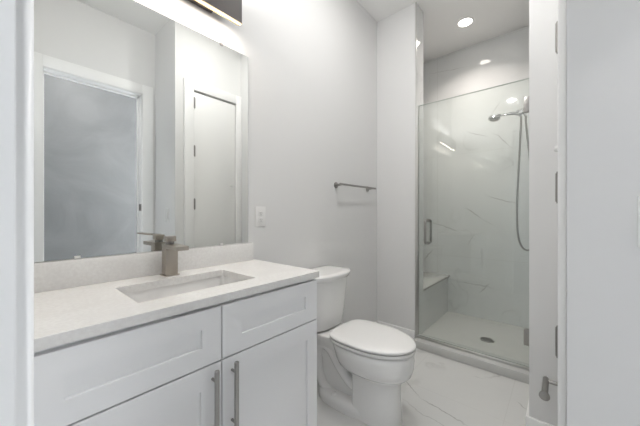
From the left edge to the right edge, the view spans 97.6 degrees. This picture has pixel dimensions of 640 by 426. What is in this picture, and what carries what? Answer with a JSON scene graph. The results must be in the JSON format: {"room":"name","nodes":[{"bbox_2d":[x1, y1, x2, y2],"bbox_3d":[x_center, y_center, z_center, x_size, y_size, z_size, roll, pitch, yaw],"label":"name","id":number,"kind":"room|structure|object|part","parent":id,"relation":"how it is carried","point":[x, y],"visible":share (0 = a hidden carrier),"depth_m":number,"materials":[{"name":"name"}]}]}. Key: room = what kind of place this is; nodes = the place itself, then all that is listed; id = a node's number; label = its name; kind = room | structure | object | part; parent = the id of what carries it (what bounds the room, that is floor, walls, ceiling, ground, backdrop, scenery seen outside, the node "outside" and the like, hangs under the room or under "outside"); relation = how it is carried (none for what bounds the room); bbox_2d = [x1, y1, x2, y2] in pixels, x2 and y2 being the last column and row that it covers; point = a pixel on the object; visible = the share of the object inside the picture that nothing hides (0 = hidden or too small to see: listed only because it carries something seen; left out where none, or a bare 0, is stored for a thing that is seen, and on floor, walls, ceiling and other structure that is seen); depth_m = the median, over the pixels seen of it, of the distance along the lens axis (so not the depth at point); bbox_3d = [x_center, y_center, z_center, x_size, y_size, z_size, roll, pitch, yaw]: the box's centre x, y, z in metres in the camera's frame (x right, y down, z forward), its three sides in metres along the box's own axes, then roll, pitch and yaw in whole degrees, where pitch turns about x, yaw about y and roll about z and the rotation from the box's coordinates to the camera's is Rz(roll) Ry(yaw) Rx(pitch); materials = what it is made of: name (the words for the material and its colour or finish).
{"room":"bathroom","nodes":[
{"label":"bathroom","id":0,"kind":"room"},
{"bbox_2d":[34,0,376,322],"bbox_3d":[-0.884,-0.360,1.206,0.120,3.100,6.670,0,0,41],"label":"wall","id":1,"kind":"structure","parent":0,"point":[312,64],"depth_m":2.06,"materials":[{"name":"white paint"}]},
{"bbox_2d":[34,0,247,261],"bbox_3d":[-0.732,-0.373,1.284,0.008,1.090,0.946,0,0,41],"label":"mirror","id":2,"kind":"object","parent":1,"relation":"attached to","point":[141,115],"visible":0.99,"depth_m":1.19,"materials":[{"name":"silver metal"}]},
{"bbox_2d":[34,242,252,292],"bbox_3d":[-0.720,0.226,1.288,0.020,0.102,0.978,0,0,41],"label":"backsplash","id":3,"kind":"structure","parent":1,"relation":"attached to","point":[53,275],"depth_m":1.16,"materials":[{"name":"white stone"}]},
{"bbox_2d":[188,0,241,25],"bbox_3d":[-0.696,-1.089,1.253,0.102,0.159,0.736,0,0,41],"label":"vanity light","id":4,"kind":"object","parent":1,"relation":"attached to","point":[231,10],"visible":1,"depth_m":1.43,"materials":[{"name":"grey"}]},
{"bbox_2d":[255,207,265,226],"bbox_3d":[-0.363,0.022,1.710,0.009,0.122,0.078,0,0,41],"label":"wall outlet","id":5,"kind":"object","parent":1,"relation":"attached to","point":[260,212],"visible":1,"depth_m":1.71,"materials":[{"name":"white plastic"}]},
{"bbox_2d":[334,182,375,191],"bbox_3d":[0.320,-0.227,2.452,0.074,0.050,0.560,0,0,41],"label":"towel bar","id":6,"kind":"object","parent":1,"relation":"attached to","point":[336,184],"visible":1,"depth_m":2.35,"materials":[{"name":"silver metal"}]},
{"bbox_2d":[377,3,414,330],"bbox_3d":[0.772,-0.360,2.735,0.389,3.100,0.170,0,0,41],"label":"wall","id":7,"kind":"structure","parent":0,"point":[395,32],"depth_m":2.67,"materials":[{"name":"white paint"}]},
{"bbox_2d":[378,321,414,339],"bbox_3d":[0.718,1.130,2.660,0.374,0.120,0.014,0,0,41],"label":"baseboard","id":8,"kind":"structure","parent":7,"relation":"attached to","point":[411,333],"depth_m":2.60,"materials":[{"name":"white paint"}]},
{"bbox_2d":[415,2,416,336],"bbox_3d":[0.871,-0.393,2.538,0.013,3.034,0.007,0,0,41],"label":"trim","id":9,"kind":"structure","parent":7,"relation":"attached to","point":[415,2],"depth_m":2.54,"materials":[{"name":"white paint"}]},
{"bbox_2d":[415,4,422,337],"bbox_3d":[0.926,-0.360,2.608,0.010,3.100,0.170,0,0,41],"label":"jamb","id":10,"kind":"object","parent":7,"relation":"attached to","point":[419,11],"visible":0.57,"depth_m":2.62,"materials":[{"name":"tile"}]},
{"bbox_2d":[416,78,528,369],"bbox_3d":[1.202,0.078,2.265,0.855,2.092,0.151,0,0,41],"label":"shower door","id":11,"kind":"structure","parent":7,"relation":"attached to","point":[525,99],"depth_m":2.45,"materials":[{"name":"silver glass"}]},
{"bbox_3d":[0.930,0.165,2.447,0.028,0.228,0.071,0,0,41],"label":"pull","id":12,"kind":"part","parent":11,"relation":"part of","materials":[{"name":"silver metal"}]},
{"bbox_3d":[0.982,0.165,2.508,0.028,0.228,0.071,0,0,41],"label":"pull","id":13,"kind":"part","parent":11,"relation":"part of","materials":[{"name":"silver metal"}]},
{"bbox_2d":[317,311,528,425],"bbox_3d":[0.352,1.234,0.138,3.387,0.112,6.670,0,0,41],"label":"floor","id":14,"kind":"structure","parent":0,"point":[440,390],"depth_m":1.91,"materials":[{"name":"tile"}]},
{"bbox_2d":[34,278,316,425],"bbox_3d":[-0.514,0.749,1.114,0.548,0.882,0.985,0,0,41],"label":"vanity cabinet","id":15,"kind":"object","parent":14,"relation":"on","point":[251,360],"visible":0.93,"depth_m":0.90,"materials":[{"name":"white paint"}]},
{"bbox_3d":[-0.497,0.409,0.788,0.020,0.183,0.467,0,0,41],"label":"drawer","id":16,"kind":"part","parent":15,"relation":"part of","materials":[{"name":"white paint"}]},
{"bbox_3d":[-0.497,0.795,0.788,0.020,0.579,0.467,0,0,41],"label":"door","id":17,"kind":"part","parent":15,"relation":"part of","materials":[{"name":"white paint"}]},
{"bbox_2d":[34,242,318,351],"bbox_3d":[-0.525,0.240,1.133,0.519,0.131,0.998,0,0,41],"label":"countertop","id":18,"kind":"structure","parent":15,"relation":"on","point":[75,299],"depth_m":1.02,"materials":[{"name":"white stone"}]},
{"bbox_2d":[160,235,188,276],"bbox_3d":[-0.641,0.186,1.208,0.159,0.182,0.089,0,0,41],"label":"faucet","id":19,"kind":"object","parent":18,"relation":"on","point":[170,250],"visible":1,"depth_m":1.23,"materials":[{"name":"silver metal"}]},
{"bbox_3d":[-0.643,0.111,1.208,0.049,0.030,0.150,0,0,-33],"label":"lever","id":20,"kind":"part","parent":19,"relation":"part of","materials":[{"name":"silver metal"}]},
{"bbox_3d":[-0.670,0.274,1.251,0.058,0.006,0.062,0,0,41],"label":"plate","id":21,"kind":"part","parent":19,"relation":"part of","materials":[{"name":"silver metal"}]},
{"bbox_3d":[-0.630,0.147,1.216,0.154,0.019,0.051,0,0,41],"label":"spout","id":22,"kind":"part","parent":19,"relation":"part of","materials":[{"name":"silver metal"}]},
{"bbox_2d":[125,276,240,302],"bbox_3d":[-0.517,0.384,1.117,0.309,0.153,0.481,0,0,41],"label":"sink","id":23,"kind":"object","parent":18,"relation":"in","point":[165,291],"visible":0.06,"depth_m":1.21,"materials":[{"name":"white ceramic"}]},
{"bbox_3d":[-0.344,0.641,0.921,0.038,0.252,0.016,0,0,41],"label":"pull handle","id":24,"kind":"part","parent":15,"relation":"part of","materials":[{"name":"silver metal"}]},
{"bbox_3d":[-0.297,0.641,0.976,0.038,0.252,0.016,0,0,41],"label":"pull handle","id":25,"kind":"part","parent":15,"relation":"part of","materials":[{"name":"silver metal"}]},
{"bbox_3d":[-0.181,0.409,1.153,0.020,0.183,0.491,0,0,41],"label":"drawer","id":26,"kind":"part","parent":15,"relation":"part of","materials":[{"name":"white paint"}]},
{"bbox_3d":[-0.181,0.795,1.153,0.020,0.579,0.491,0,0,41],"label":"door","id":27,"kind":"part","parent":15,"relation":"part of","materials":[{"name":"white paint"}]},
{"bbox_2d":[310,265,415,425],"bbox_3d":[0.210,0.795,1.764,0.786,0.789,0.457,0,0,41],"label":"toilet","id":28,"kind":"object","parent":14,"relation":"on","point":[363,365],"visible":0.91,"depth_m":1.63,"materials":[{"name":"white ceramic"}]},
{"bbox_3d":[0.022,0.420,1.926,0.288,0.038,0.456,0,0,41],"label":"tank lid","id":29,"kind":"part","parent":28,"relation":"part of","materials":[{"name":"white ceramic"}]},
{"bbox_3d":[0.017,0.601,1.930,0.264,0.328,0.418,0,0,41],"label":"tank","id":30,"kind":"part","parent":28,"relation":"part of","materials":[{"name":"white ceramic"}]},
{"bbox_3d":[0.320,0.759,1.668,0.492,0.016,0.374,0,0,41],"label":"seat","id":31,"kind":"part","parent":28,"relation":"part of","materials":[{"name":"white plastic"}]},
{"bbox_3d":[0.320,0.735,1.668,0.494,0.020,0.376,0,0,41],"label":"lid","id":32,"kind":"part","parent":28,"relation":"part of","materials":[{"name":"white plastic"}]},
{"bbox_3d":[0.318,0.982,1.670,0.484,0.417,0.364,0,0,41],"label":"bowl","id":33,"kind":"part","parent":28,"relation":"part of","materials":[{"name":"white ceramic"}]},
{"bbox_2d":[423,272,449,331],"bbox_3d":[1.122,0.960,3.134,0.373,0.436,0.888,0,0,41],"label":"shower bench","id":34,"kind":"object","parent":14,"relation":"on","point":[435,285],"visible":0.33,"depth_m":3.06,"materials":[{"name":"tile"}]},
{"bbox_3d":[1.262,0.748,3.014,0.004,0.011,0.888,0,0,41],"label":"edge trim","id":35,"kind":"part","parent":34,"relation":"part of","materials":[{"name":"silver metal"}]},
{"bbox_2d":[414,334,528,383],"bbox_3d":[1.213,1.157,2.269,0.868,0.065,0.180,0,0,41],"label":"shower curb","id":36,"kind":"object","parent":14,"relation":"on","point":[516,373],"depth_m":2.18,"materials":[{"name":"stone"}]},
{"bbox_2d":[480,337,493,342],"bbox_3d":[1.550,1.176,2.598,0.116,0.004,0.116,0,0,41],"label":"shower drain","id":37,"kind":"object","parent":14,"relation":"on","point":[485,339],"visible":1,"depth_m":2.60,"materials":[{"name":"silver metal"}]},
{"bbox_2d":[356,0,528,62],"bbox_3d":[0.352,-1.960,0.138,3.387,0.100,6.670,0,0,41],"label":"ceiling","id":38,"kind":"structure","parent":0,"point":[493,18],"depth_m":2.75,"materials":[{"name":"white paint"}]},
{"bbox_2d":[456,16,474,27],"bbox_3d":[1.453,-1.907,2.801,0.164,0.006,0.164,0,0,41],"label":"recessed light","id":39,"kind":"object","parent":38,"relation":"in","point":[466,21],"visible":1,"depth_m":2.80,"materials":[{"name":"white paint"}]},
{"bbox_2d":[423,26,528,328],"bbox_3d":[1.875,-0.360,3.150,1.517,3.100,0.120,0,0,41],"label":"wall","id":40,"kind":"structure","parent":0,"point":[470,160],"depth_m":3.14,"materials":[{"name":"tile"}]},
{"bbox_2d":[529,0,557,425],"bbox_3d":[1.757,-0.360,2.043,0.250,3.100,1.710,0,0,41],"label":"wall","id":41,"kind":"structure","parent":0,"point":[543,14],"depth_m":1.44,"materials":[{"name":"white paint"}]},
{"bbox_2d":[526,415,553,425],"bbox_3d":[1.139,1.130,1.438,0.133,0.120,0.014,0,0,41],"label":"baseboard","id":42,"kind":"structure","parent":41,"relation":"attached to","point":[530,421],"depth_m":1.45,"materials":[{"name":"white paint"}]},
{"bbox_2d":[539,376,557,400],"bbox_3d":[1.069,0.818,1.307,0.068,0.044,0.178,0,0,41],"label":"toilet paper holder","id":43,"kind":"object","parent":41,"relation":"attached to","point":[543,394],"visible":0.82,"depth_m":1.29,"materials":[{"name":"silver metal"}]},
{"bbox_3d":[1.061,0.818,1.318,0.025,0.025,0.168,0,0,41],"label":"rod","id":44,"kind":"part","parent":43,"relation":"part of","materials":[{"name":"silver metal"}]},
{"bbox_3d":[1.120,0.818,1.352,0.046,0.018,0.018,0,0,41],"label":"post","id":45,"kind":"part","parent":43,"relation":"part of","materials":[{"name":"silver metal"}]},
{"bbox_2d":[567,0,625,425],"bbox_3d":[1.022,-0.360,1.073,0.120,3.100,0.720,0,0,41],"label":"wall","id":46,"kind":"structure","parent":0,"point":[596,29],"depth_m":0.80,"materials":[{"name":"white paint"}]},
{"bbox_2d":[554,21,557,357],"bbox_3d":[1.004,-0.018,1.151,0.068,2.393,0.477,0,0,41],"label":"hinge","id":47,"kind":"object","parent":46,"relation":"in","point":[556,24],"depth_m":0.99,"materials":[{"name":"silver metal"}]},
{"bbox_2d":[558,0,566,425],"bbox_3d":[0.993,-0.068,1.149,0.022,2.515,0.640,0,0,41],"label":"trim","id":48,"kind":"structure","parent":46,"relation":"attached to","point":[562,4],"depth_m":0.91,"materials":[{"name":"white paint"}]},
{"bbox_2d":[626,0,639,425],"bbox_3d":[1.063,-0.360,0.641,0.507,3.100,0.120,0,0,41],"label":"wall","id":49,"kind":"structure","parent":0,"point":[632,6],"depth_m":0.75,"materials":[{"name":"white paint"}]},
{"bbox_2d":[638,196,639,247],"bbox_3d":[0.873,0.024,0.719,0.076,0.137,0.010,0,0,41],"label":"light switch","id":50,"kind":"object","parent":49,"relation":"attached to","point":[638,196],"visible":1,"depth_m":0.74,"materials":[{"name":"white plastic"}]},
{"bbox_3d":[-0.367,-0.360,0.247,1.916,3.100,0.135,0,0,41],"label":"wall","id":51,"kind":"structure","parent":0,"visible":0},
{"bbox_2d":[0,0,13,425],"bbox_3d":[-0.117,-0.025,0.033,0.910,2.430,0.136,0,0,41],"label":"door","id":52,"kind":"structure","parent":51,"relation":"in","point":[6,6],"depth_m":0.37,"materials":[{"name":"white paint"}]},
{"bbox_2d":[14,0,33,425],"bbox_3d":[-0.067,-0.068,0.091,1.070,2.515,0.020,0,0,41],"label":"trim","id":53,"kind":"structure","parent":51,"relation":"attached to","point":[23,9],"depth_m":0.38,"materials":[{"name":"white paint"}]},
{"bbox_3d":[1.927,-0.360,2.439,0.010,3.100,0.890,0,0,41],"label":"wall","id":54,"kind":"structure","parent":0,"visible":0},
{"bbox_2d":[488,108,528,250],"bbox_3d":[1.739,-0.328,2.527,0.389,1.328,0.101,0,0,41],"label":"shower","id":55,"kind":"object","parent":54,"relation":"attached to","point":[520,112],"visible":0.73,"depth_m":2.49,"materials":[{"name":"silver metal"}]},
{"bbox_3d":[1.730,-0.884,2.536,0.166,0.062,0.028,0,0,41],"label":"handle","id":56,"kind":"part","parent":55,"relation":"part of","materials":[{"name":"silver metal"}]}
]}

